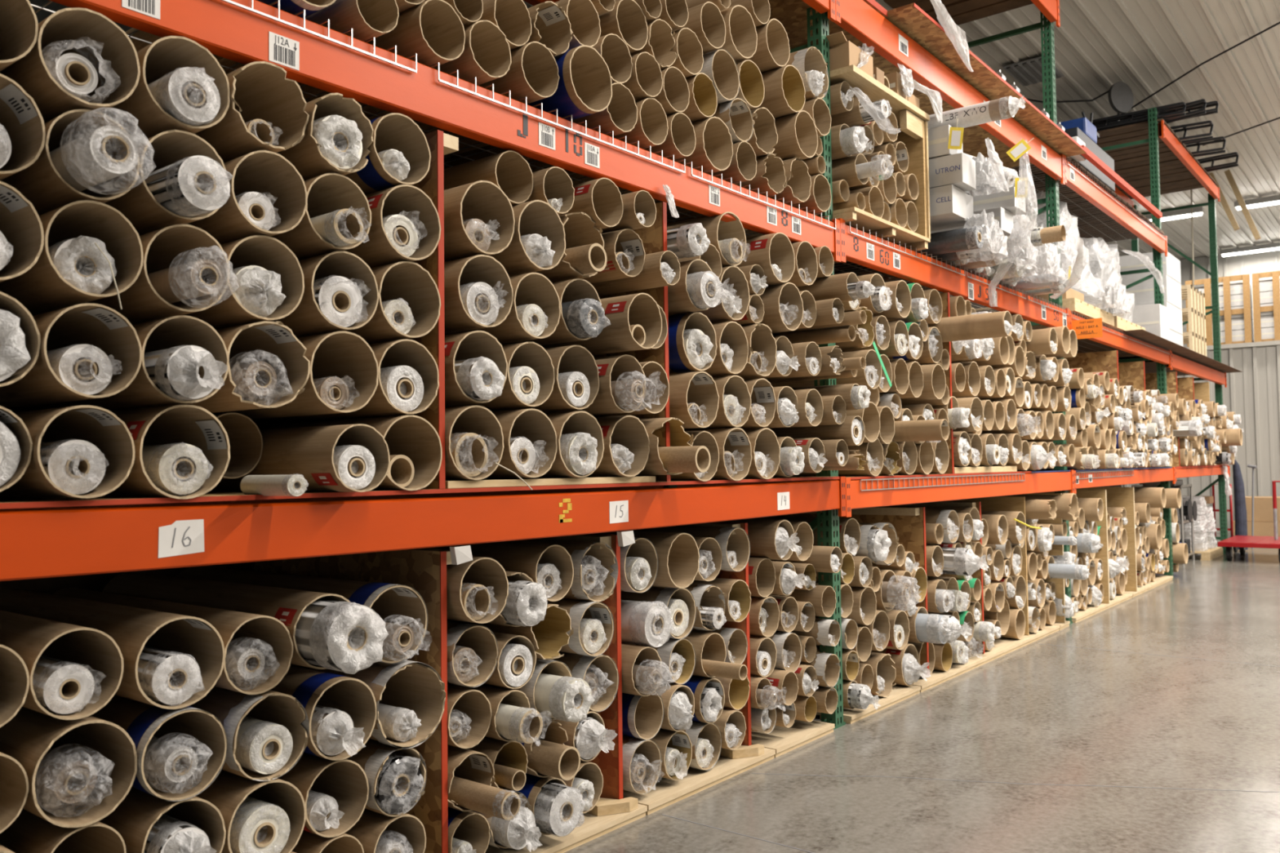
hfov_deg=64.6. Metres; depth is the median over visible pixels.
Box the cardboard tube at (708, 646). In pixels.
[684,630,726,678]
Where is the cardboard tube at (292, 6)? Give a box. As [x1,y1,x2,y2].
[124,0,336,60]
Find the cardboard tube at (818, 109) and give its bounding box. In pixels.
[801,97,831,137]
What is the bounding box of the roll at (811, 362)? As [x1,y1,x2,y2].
[805,357,819,374]
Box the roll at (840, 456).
[835,452,844,465]
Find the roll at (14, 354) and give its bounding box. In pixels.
[0,309,31,381]
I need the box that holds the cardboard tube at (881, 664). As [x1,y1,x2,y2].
[858,652,896,697]
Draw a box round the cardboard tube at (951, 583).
[926,576,959,612]
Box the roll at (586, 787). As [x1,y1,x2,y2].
[571,777,594,811]
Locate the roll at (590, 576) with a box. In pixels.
[581,555,608,597]
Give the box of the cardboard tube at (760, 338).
[711,323,777,377]
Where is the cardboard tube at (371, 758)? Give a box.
[346,738,426,817]
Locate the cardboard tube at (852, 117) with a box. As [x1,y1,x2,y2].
[831,93,870,127]
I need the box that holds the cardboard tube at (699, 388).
[668,371,719,428]
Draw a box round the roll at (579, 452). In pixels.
[560,432,597,475]
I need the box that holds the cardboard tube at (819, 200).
[789,173,831,213]
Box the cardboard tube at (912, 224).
[904,200,918,231]
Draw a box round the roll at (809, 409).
[805,402,815,422]
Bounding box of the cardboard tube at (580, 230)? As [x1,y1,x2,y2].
[510,211,606,282]
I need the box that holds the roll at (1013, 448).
[1012,445,1023,460]
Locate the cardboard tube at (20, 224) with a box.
[0,181,44,281]
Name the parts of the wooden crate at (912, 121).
panel, corner post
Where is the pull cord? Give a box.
[1190,189,1194,286]
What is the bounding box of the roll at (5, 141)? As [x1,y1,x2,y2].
[0,124,11,168]
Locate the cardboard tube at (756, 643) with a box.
[749,635,777,677]
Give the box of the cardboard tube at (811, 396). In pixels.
[768,388,823,428]
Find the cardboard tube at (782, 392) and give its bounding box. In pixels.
[740,386,798,428]
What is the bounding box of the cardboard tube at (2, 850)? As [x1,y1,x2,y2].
[0,844,14,852]
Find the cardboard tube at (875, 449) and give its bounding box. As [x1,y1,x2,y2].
[791,438,884,476]
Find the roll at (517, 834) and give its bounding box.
[490,806,542,852]
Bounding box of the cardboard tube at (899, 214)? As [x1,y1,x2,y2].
[861,198,907,231]
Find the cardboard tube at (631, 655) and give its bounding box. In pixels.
[621,643,662,696]
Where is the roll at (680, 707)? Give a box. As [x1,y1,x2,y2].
[668,690,693,730]
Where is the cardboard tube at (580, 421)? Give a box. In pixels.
[537,410,604,477]
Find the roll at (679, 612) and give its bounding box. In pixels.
[666,598,688,635]
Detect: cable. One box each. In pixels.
[1026,90,1108,102]
[1120,21,1279,114]
[1202,116,1279,146]
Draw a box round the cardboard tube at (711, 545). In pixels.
[693,537,722,581]
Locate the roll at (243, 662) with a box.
[225,637,278,689]
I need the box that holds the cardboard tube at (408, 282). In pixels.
[342,261,440,344]
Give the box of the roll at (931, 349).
[928,334,938,357]
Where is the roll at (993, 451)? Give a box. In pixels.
[985,444,1000,464]
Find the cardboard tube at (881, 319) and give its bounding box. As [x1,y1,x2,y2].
[840,315,890,351]
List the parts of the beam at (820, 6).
connector plate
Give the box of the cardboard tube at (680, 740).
[649,728,692,780]
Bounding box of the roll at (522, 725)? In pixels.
[495,703,550,746]
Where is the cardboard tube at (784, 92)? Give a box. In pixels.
[750,64,805,118]
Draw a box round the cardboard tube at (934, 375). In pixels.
[900,364,946,401]
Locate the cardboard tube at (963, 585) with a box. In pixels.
[956,580,971,611]
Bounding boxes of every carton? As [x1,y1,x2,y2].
[873,66,884,84]
[884,62,914,100]
[907,94,919,107]
[928,124,962,159]
[928,152,976,191]
[928,184,966,225]
[930,193,973,231]
[930,206,1013,236]
[968,186,1026,214]
[1118,328,1182,363]
[1119,251,1181,284]
[1121,274,1182,309]
[1131,303,1169,340]
[1134,301,1182,334]
[1195,282,1252,297]
[1211,293,1252,309]
[1211,306,1253,319]
[1212,317,1253,332]
[1212,329,1253,342]
[1259,278,1279,292]
[1259,291,1273,304]
[1260,302,1273,316]
[1260,315,1274,328]
[1261,327,1274,339]
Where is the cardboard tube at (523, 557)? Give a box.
[424,542,573,601]
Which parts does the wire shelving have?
shelf, post, shelf, post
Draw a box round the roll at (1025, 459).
[1021,454,1029,463]
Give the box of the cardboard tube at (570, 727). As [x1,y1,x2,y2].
[554,711,604,761]
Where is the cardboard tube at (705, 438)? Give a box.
[670,431,719,481]
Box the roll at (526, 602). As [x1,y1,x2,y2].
[500,580,547,626]
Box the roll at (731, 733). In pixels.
[724,723,742,747]
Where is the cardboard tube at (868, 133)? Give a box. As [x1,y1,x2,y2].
[852,124,874,155]
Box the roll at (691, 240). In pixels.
[666,222,710,258]
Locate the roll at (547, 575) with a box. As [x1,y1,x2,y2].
[536,563,560,597]
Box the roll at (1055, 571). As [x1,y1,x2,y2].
[1048,563,1090,579]
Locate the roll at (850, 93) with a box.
[840,88,854,107]
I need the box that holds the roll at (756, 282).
[750,272,768,293]
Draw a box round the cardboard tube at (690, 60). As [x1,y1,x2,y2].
[662,27,703,77]
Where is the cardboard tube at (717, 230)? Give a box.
[666,211,746,266]
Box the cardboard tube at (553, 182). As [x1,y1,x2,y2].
[511,166,574,214]
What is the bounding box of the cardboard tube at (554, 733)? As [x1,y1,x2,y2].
[517,720,568,777]
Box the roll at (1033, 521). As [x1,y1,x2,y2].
[1031,519,1038,524]
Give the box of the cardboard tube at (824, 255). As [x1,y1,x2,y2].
[813,245,834,278]
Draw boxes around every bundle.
[955,208,1008,262]
[964,151,1004,196]
[1009,226,1037,266]
[1019,243,1065,283]
[1057,240,1084,275]
[1176,496,1208,514]
[1177,514,1208,532]
[1179,531,1208,551]
[1205,506,1213,516]
[1205,516,1216,532]
[1206,531,1217,548]
[1232,459,1248,550]
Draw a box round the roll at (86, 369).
[46,344,118,395]
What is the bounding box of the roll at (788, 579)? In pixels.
[779,568,804,594]
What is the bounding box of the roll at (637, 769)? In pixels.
[630,754,662,792]
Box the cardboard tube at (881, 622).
[857,609,889,651]
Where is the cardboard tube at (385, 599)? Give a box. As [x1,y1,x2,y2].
[177,565,427,663]
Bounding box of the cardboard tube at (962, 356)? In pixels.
[951,346,972,361]
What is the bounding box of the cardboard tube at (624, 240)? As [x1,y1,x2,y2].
[582,228,645,283]
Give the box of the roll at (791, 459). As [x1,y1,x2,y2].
[779,446,804,475]
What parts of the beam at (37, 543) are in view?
connector plate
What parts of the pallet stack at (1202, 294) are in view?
post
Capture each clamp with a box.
[996,69,1005,80]
[1010,82,1020,92]
[1040,108,1049,117]
[1056,122,1065,131]
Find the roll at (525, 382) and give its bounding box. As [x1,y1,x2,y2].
[508,366,539,404]
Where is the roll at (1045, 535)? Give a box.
[1037,527,1053,551]
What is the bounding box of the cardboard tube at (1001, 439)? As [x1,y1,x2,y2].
[991,433,1008,466]
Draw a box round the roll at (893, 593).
[880,575,919,611]
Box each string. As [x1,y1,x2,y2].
[94,242,122,309]
[494,462,532,490]
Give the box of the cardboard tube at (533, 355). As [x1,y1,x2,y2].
[444,342,555,409]
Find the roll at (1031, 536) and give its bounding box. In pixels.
[1028,529,1034,549]
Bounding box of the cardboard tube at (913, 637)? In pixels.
[907,606,928,643]
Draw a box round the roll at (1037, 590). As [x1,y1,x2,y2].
[1036,585,1041,603]
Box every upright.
[663,7,845,729]
[967,10,1072,624]
[1101,106,1173,578]
[1131,193,1227,554]
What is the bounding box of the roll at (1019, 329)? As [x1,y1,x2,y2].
[1014,322,1023,338]
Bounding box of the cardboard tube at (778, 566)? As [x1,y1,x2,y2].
[770,560,795,595]
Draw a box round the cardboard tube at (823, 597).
[769,585,836,617]
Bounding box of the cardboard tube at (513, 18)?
[463,0,531,49]
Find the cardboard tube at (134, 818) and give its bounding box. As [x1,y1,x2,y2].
[98,786,226,852]
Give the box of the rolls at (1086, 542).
[1004,383,1243,613]
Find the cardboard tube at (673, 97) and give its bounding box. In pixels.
[652,66,689,115]
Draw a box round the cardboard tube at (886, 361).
[877,354,892,392]
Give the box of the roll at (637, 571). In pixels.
[625,556,651,590]
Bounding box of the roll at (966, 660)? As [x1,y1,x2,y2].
[955,644,968,664]
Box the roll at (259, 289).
[229,265,285,317]
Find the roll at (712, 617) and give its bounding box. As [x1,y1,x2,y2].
[699,606,726,629]
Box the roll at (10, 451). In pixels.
[0,421,20,486]
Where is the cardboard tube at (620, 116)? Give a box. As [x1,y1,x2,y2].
[443,82,637,168]
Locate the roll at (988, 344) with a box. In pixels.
[982,337,994,359]
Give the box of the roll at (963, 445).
[958,437,970,464]
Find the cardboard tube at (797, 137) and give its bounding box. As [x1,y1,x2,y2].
[772,110,817,160]
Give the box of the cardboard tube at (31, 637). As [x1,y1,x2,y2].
[0,610,124,719]
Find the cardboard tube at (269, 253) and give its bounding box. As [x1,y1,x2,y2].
[178,235,304,329]
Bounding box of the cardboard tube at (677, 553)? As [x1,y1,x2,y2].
[594,530,699,588]
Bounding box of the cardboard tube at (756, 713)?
[751,704,776,733]
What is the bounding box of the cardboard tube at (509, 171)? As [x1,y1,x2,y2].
[444,150,533,204]
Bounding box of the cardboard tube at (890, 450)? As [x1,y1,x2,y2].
[878,440,902,475]
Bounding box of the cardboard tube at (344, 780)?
[276,752,368,837]
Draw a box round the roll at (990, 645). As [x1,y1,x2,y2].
[986,641,994,649]
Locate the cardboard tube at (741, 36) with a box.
[702,4,757,62]
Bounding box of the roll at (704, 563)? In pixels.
[698,550,715,577]
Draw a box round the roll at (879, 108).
[859,98,891,122]
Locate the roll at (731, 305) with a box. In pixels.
[720,289,742,316]
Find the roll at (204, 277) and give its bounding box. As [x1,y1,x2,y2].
[147,246,238,306]
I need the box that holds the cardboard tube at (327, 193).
[270,173,371,260]
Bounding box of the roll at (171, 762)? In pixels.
[143,733,213,794]
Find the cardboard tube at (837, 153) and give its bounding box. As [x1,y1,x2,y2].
[801,123,851,160]
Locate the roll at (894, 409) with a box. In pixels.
[891,401,898,416]
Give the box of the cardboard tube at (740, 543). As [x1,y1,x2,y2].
[630,525,750,571]
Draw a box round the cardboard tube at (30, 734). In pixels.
[0,706,137,827]
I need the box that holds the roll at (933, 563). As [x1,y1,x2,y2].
[932,558,942,572]
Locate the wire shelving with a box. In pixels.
[1131,484,1195,565]
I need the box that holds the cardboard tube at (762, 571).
[748,557,775,597]
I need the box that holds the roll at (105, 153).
[48,107,155,194]
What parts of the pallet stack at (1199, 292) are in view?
post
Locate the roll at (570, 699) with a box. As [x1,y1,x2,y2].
[533,672,595,722]
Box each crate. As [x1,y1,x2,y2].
[743,64,930,262]
[1185,274,1253,346]
[1252,270,1279,342]
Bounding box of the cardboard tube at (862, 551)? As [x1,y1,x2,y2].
[851,524,879,562]
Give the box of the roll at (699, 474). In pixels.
[694,471,706,478]
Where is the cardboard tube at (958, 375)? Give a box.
[951,363,965,392]
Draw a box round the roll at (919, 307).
[911,297,928,319]
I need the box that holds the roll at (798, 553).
[795,545,802,555]
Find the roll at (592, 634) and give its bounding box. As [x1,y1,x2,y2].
[579,618,606,654]
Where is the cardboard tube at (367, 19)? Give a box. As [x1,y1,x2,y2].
[217,0,399,74]
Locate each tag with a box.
[449,545,472,564]
[617,530,635,546]
[947,120,964,149]
[1006,137,1033,161]
[1014,171,1027,197]
[1067,266,1073,279]
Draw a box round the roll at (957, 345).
[951,339,969,353]
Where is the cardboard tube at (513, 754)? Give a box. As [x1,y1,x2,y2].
[466,737,528,791]
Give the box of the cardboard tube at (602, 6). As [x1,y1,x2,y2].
[591,0,615,15]
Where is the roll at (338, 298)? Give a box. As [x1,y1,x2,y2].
[313,275,368,327]
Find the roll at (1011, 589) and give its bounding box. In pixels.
[1006,582,1015,597]
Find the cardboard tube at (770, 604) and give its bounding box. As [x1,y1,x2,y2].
[749,596,779,637]
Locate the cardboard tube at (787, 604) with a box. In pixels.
[768,595,799,632]
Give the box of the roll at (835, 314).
[832,307,839,321]
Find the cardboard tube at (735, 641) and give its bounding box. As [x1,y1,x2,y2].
[691,626,747,664]
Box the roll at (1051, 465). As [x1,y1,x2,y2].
[1048,454,1055,467]
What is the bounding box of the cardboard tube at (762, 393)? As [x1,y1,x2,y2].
[694,377,776,429]
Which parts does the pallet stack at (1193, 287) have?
post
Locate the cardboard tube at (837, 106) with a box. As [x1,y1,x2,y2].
[824,80,853,115]
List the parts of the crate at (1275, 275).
rail, rail, rail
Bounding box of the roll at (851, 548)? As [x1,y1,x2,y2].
[844,534,858,555]
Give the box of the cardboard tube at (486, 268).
[444,254,513,333]
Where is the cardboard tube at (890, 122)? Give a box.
[871,111,897,144]
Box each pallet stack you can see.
[1181,284,1194,351]
[1181,286,1197,352]
[1181,288,1200,353]
[1181,290,1204,355]
[1181,293,1206,355]
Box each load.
[1013,190,1102,303]
[1081,236,1134,321]
[1100,280,1130,314]
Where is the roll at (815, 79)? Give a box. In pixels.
[804,70,824,96]
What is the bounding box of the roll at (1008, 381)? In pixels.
[1005,375,1011,393]
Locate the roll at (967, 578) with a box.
[964,575,972,580]
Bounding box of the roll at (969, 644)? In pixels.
[961,637,984,658]
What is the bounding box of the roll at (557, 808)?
[533,782,586,836]
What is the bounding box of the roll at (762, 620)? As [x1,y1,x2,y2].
[759,608,767,632]
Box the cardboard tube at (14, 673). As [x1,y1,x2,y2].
[0,644,29,727]
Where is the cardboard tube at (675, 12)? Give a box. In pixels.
[646,0,688,30]
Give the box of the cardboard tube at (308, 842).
[292,830,364,852]
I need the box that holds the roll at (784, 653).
[782,648,795,666]
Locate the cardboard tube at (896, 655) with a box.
[871,644,919,686]
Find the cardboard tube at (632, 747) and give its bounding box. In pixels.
[622,735,662,794]
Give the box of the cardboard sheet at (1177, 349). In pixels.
[1076,328,1242,375]
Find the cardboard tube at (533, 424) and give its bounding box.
[485,408,557,478]
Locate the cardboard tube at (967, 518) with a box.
[955,512,973,542]
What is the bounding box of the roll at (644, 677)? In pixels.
[632,659,675,695]
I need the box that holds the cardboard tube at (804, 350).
[746,341,822,379]
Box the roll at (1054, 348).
[1049,340,1057,351]
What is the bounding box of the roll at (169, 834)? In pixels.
[143,813,216,852]
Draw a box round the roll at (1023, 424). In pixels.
[1017,413,1040,435]
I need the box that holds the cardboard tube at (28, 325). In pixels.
[0,291,40,386]
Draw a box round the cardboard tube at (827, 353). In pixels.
[766,345,845,380]
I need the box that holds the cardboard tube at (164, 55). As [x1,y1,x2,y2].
[101,35,230,141]
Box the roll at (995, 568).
[993,565,999,578]
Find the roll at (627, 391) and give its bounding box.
[610,370,664,411]
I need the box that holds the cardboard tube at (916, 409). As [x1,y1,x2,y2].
[902,404,935,419]
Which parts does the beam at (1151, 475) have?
connector plate, connector plate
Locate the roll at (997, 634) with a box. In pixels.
[995,626,1001,638]
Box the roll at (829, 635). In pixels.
[828,634,835,645]
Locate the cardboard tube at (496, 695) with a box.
[447,682,529,742]
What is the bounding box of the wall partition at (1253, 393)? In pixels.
[1121,340,1279,533]
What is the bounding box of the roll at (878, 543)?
[866,528,891,560]
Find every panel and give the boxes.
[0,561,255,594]
[768,0,887,46]
[789,2,995,95]
[914,72,1052,142]
[962,121,1087,168]
[1097,484,1121,487]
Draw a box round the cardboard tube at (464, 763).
[447,745,495,811]
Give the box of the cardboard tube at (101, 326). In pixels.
[0,302,142,408]
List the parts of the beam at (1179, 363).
connector plate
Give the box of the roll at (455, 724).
[448,708,471,740]
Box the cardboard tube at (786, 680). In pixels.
[752,669,798,706]
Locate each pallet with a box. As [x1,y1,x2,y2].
[974,297,1114,328]
[1031,315,1145,331]
[1188,546,1222,560]
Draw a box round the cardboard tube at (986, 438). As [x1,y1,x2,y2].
[978,433,995,466]
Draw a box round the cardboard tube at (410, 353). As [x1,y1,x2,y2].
[252,338,439,424]
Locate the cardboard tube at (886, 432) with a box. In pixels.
[876,405,894,444]
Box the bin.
[1057,117,1097,143]
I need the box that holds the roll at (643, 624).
[620,600,675,647]
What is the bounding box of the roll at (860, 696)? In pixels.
[847,683,880,709]
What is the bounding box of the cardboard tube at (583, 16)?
[555,0,600,49]
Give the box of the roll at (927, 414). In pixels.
[922,408,933,419]
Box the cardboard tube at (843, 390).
[791,383,858,410]
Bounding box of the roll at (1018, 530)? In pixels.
[1015,525,1022,541]
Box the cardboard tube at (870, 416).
[845,401,879,442]
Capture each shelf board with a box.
[0,476,839,509]
[845,471,1031,479]
[1017,466,1172,471]
[1029,470,1070,472]
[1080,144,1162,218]
[1146,464,1228,469]
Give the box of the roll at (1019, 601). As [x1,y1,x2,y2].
[1015,595,1023,608]
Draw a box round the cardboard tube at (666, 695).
[655,681,694,732]
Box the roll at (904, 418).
[902,415,910,421]
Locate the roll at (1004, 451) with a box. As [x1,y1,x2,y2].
[999,445,1008,465]
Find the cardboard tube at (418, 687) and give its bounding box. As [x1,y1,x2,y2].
[289,660,445,748]
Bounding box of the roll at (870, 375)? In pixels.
[864,365,878,387]
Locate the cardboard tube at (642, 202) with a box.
[598,190,656,233]
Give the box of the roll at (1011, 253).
[1004,249,1014,258]
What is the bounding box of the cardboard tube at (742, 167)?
[621,141,756,201]
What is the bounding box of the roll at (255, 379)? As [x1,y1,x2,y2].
[229,350,292,405]
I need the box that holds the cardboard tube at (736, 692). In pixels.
[712,675,750,710]
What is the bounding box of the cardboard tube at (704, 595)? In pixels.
[685,584,724,631]
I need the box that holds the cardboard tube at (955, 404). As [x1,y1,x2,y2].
[931,395,959,429]
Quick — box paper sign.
[1071,317,1102,339]
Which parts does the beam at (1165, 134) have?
connector plate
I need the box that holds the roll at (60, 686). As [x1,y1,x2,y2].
[32,655,104,714]
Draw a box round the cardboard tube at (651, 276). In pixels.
[591,250,680,296]
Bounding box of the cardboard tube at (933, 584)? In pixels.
[927,578,947,613]
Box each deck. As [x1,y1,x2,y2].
[30,0,417,100]
[361,62,685,182]
[617,161,835,235]
[833,221,965,279]
[859,473,1025,491]
[883,0,1032,26]
[883,267,1026,298]
[965,156,1124,211]
[967,156,1164,242]
[970,292,1068,315]
[1022,311,1127,338]
[1070,203,1165,243]
[1075,470,1133,479]
[1076,333,1169,354]
[1096,118,1217,199]
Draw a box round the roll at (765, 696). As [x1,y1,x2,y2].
[755,685,785,711]
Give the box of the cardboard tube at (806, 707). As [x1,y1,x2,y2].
[793,695,817,722]
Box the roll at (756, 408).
[751,403,765,424]
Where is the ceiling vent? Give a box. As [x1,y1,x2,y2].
[1002,55,1064,85]
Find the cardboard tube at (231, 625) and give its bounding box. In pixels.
[53,587,293,694]
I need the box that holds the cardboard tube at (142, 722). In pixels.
[89,694,227,801]
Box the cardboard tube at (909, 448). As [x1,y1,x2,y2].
[893,441,917,475]
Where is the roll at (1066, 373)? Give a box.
[1062,368,1072,383]
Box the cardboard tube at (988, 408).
[980,400,994,431]
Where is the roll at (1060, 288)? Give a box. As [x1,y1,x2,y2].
[949,284,1066,302]
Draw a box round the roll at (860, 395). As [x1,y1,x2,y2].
[850,385,871,408]
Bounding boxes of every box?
[789,31,873,77]
[1031,288,1084,301]
[1070,136,1085,161]
[1142,480,1182,487]
[1202,496,1213,503]
[1232,520,1279,536]
[1244,496,1279,522]
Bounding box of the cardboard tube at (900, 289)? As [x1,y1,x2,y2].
[872,280,911,319]
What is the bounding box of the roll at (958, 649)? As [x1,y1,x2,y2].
[949,640,967,663]
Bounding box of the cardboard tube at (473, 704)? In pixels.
[447,684,492,748]
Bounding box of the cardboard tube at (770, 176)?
[654,153,786,216]
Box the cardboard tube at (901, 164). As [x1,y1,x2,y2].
[887,141,908,173]
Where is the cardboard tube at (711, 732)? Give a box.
[683,720,721,770]
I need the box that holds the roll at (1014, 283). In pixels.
[938,277,1026,293]
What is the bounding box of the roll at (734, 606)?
[728,600,741,620]
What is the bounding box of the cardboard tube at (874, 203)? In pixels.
[844,186,884,225]
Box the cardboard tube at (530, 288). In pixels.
[444,272,560,343]
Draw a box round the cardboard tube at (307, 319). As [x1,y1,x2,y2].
[269,250,378,337]
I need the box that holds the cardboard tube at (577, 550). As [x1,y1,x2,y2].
[501,538,617,601]
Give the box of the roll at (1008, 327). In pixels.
[1004,320,1017,334]
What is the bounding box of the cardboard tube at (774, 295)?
[759,282,803,333]
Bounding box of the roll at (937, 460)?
[935,457,942,471]
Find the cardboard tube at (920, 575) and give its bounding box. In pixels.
[910,567,927,602]
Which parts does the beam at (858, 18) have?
connector plate, connector plate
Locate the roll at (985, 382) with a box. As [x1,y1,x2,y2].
[984,377,991,393]
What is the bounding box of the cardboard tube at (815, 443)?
[792,437,825,472]
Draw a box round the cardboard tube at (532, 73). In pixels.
[412,40,559,133]
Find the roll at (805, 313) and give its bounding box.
[801,310,811,324]
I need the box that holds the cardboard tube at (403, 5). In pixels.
[395,0,424,13]
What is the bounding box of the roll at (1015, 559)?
[1012,554,1021,574]
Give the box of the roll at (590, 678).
[583,663,612,704]
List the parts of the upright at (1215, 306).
post, post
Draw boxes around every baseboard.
[484,804,647,852]
[751,720,835,757]
[815,684,920,724]
[912,624,1059,692]
[1053,620,1070,630]
[1071,593,1133,622]
[1124,575,1173,597]
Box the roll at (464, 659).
[453,645,481,683]
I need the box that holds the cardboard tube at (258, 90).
[194,61,309,162]
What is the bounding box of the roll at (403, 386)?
[380,365,423,411]
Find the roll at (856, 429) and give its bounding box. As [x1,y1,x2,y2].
[851,418,862,444]
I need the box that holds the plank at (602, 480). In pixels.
[445,475,655,488]
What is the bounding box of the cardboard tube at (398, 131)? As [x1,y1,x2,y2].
[344,112,431,195]
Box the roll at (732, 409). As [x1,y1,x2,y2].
[723,394,745,425]
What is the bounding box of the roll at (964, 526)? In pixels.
[963,520,971,538]
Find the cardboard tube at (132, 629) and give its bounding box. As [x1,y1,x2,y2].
[0,586,225,709]
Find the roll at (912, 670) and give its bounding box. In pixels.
[902,653,931,684]
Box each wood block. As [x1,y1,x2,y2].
[586,796,638,816]
[720,744,764,759]
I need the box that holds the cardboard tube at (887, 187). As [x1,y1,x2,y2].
[877,170,896,204]
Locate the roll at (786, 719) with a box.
[782,713,789,725]
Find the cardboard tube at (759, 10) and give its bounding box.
[728,0,770,26]
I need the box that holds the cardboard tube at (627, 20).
[598,0,648,53]
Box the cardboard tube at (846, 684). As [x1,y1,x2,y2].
[836,680,857,709]
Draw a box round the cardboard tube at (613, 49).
[592,33,632,83]
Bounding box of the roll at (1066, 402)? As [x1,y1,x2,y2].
[1063,397,1069,408]
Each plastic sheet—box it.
[662,184,679,217]
[856,52,873,67]
[860,90,900,134]
[912,79,942,121]
[930,0,973,71]
[985,137,1005,186]
[987,174,1037,307]
[1049,237,1084,298]
[1122,249,1164,293]
[1222,465,1231,496]
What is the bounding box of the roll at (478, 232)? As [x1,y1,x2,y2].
[462,218,499,251]
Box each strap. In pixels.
[872,341,892,387]
[1013,518,1041,529]
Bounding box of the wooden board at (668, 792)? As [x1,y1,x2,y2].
[622,747,775,815]
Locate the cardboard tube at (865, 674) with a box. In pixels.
[853,663,874,689]
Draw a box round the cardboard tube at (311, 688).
[269,666,377,760]
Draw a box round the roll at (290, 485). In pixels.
[240,473,308,496]
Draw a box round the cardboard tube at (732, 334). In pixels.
[671,321,748,375]
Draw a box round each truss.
[1092,102,1186,131]
[1093,100,1218,127]
[1097,98,1206,127]
[1169,120,1213,143]
[1183,136,1226,156]
[1196,151,1238,172]
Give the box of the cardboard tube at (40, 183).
[0,109,140,215]
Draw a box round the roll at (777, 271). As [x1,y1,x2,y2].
[771,264,782,279]
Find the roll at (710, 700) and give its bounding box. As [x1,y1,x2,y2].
[700,687,722,722]
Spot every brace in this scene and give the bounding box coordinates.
[1208,172,1239,231]
[1224,168,1261,239]
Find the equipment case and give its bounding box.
[1064,127,1115,191]
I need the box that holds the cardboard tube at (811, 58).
[784,46,828,101]
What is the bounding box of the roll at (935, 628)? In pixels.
[915,613,956,644]
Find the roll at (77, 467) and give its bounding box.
[40,439,106,494]
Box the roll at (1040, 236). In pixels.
[1006,225,1066,250]
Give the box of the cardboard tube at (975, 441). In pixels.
[954,433,982,466]
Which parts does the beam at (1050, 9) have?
connector plate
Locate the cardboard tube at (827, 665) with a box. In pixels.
[800,652,840,687]
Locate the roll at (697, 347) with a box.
[683,328,713,368]
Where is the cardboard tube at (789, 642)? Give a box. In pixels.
[749,631,802,672]
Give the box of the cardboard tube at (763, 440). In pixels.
[742,427,780,479]
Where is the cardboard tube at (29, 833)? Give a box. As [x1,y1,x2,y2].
[0,808,126,852]
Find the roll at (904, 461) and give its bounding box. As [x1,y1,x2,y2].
[902,452,910,470]
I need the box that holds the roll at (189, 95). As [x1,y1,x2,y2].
[147,66,220,125]
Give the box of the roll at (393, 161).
[377,149,409,181]
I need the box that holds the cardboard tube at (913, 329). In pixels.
[888,321,923,360]
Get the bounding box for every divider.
[256,129,458,488]
[262,547,451,852]
[480,201,670,481]
[538,533,622,799]
[681,521,751,746]
[777,506,928,669]
[891,501,984,653]
[939,292,954,473]
[946,496,1029,635]
[1022,493,1066,622]
[1040,489,1110,604]
[1063,350,1121,468]
[1075,487,1137,591]
[1118,360,1147,467]
[1144,371,1180,466]
[1177,377,1196,466]
[1193,382,1209,401]
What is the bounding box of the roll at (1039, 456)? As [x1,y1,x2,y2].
[1030,444,1057,470]
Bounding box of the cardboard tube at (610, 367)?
[542,354,645,414]
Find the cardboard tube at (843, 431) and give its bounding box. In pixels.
[769,415,865,445]
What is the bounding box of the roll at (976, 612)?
[973,608,981,621]
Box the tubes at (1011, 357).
[685,0,1242,651]
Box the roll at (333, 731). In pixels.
[311,705,365,756]
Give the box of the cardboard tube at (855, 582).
[843,555,872,587]
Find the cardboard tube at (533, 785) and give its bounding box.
[513,773,567,835]
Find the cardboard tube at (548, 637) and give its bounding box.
[446,604,573,659]
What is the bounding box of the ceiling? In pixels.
[522,0,1279,259]
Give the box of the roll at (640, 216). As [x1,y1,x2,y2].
[635,213,644,224]
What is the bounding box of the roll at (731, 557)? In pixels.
[726,551,737,568]
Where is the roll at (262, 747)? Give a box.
[235,715,293,774]
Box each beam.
[0,476,846,581]
[0,485,663,510]
[49,0,840,262]
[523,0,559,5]
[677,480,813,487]
[802,0,835,21]
[833,0,1065,184]
[836,217,1069,329]
[843,470,1074,517]
[1031,0,1060,26]
[1058,154,1167,256]
[1068,310,1171,368]
[1073,466,1175,493]
[1115,186,1133,207]
[1158,120,1220,201]
[1166,351,1226,387]
[1174,466,1230,481]
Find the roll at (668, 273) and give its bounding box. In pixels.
[660,262,675,283]
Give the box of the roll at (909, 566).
[905,556,919,572]
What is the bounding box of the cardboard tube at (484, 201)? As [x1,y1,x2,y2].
[444,180,515,262]
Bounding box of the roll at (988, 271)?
[907,266,995,283]
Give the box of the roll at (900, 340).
[893,333,907,354]
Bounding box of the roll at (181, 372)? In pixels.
[143,345,227,400]
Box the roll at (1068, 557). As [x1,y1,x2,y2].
[1048,551,1075,564]
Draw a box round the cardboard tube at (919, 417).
[912,414,924,444]

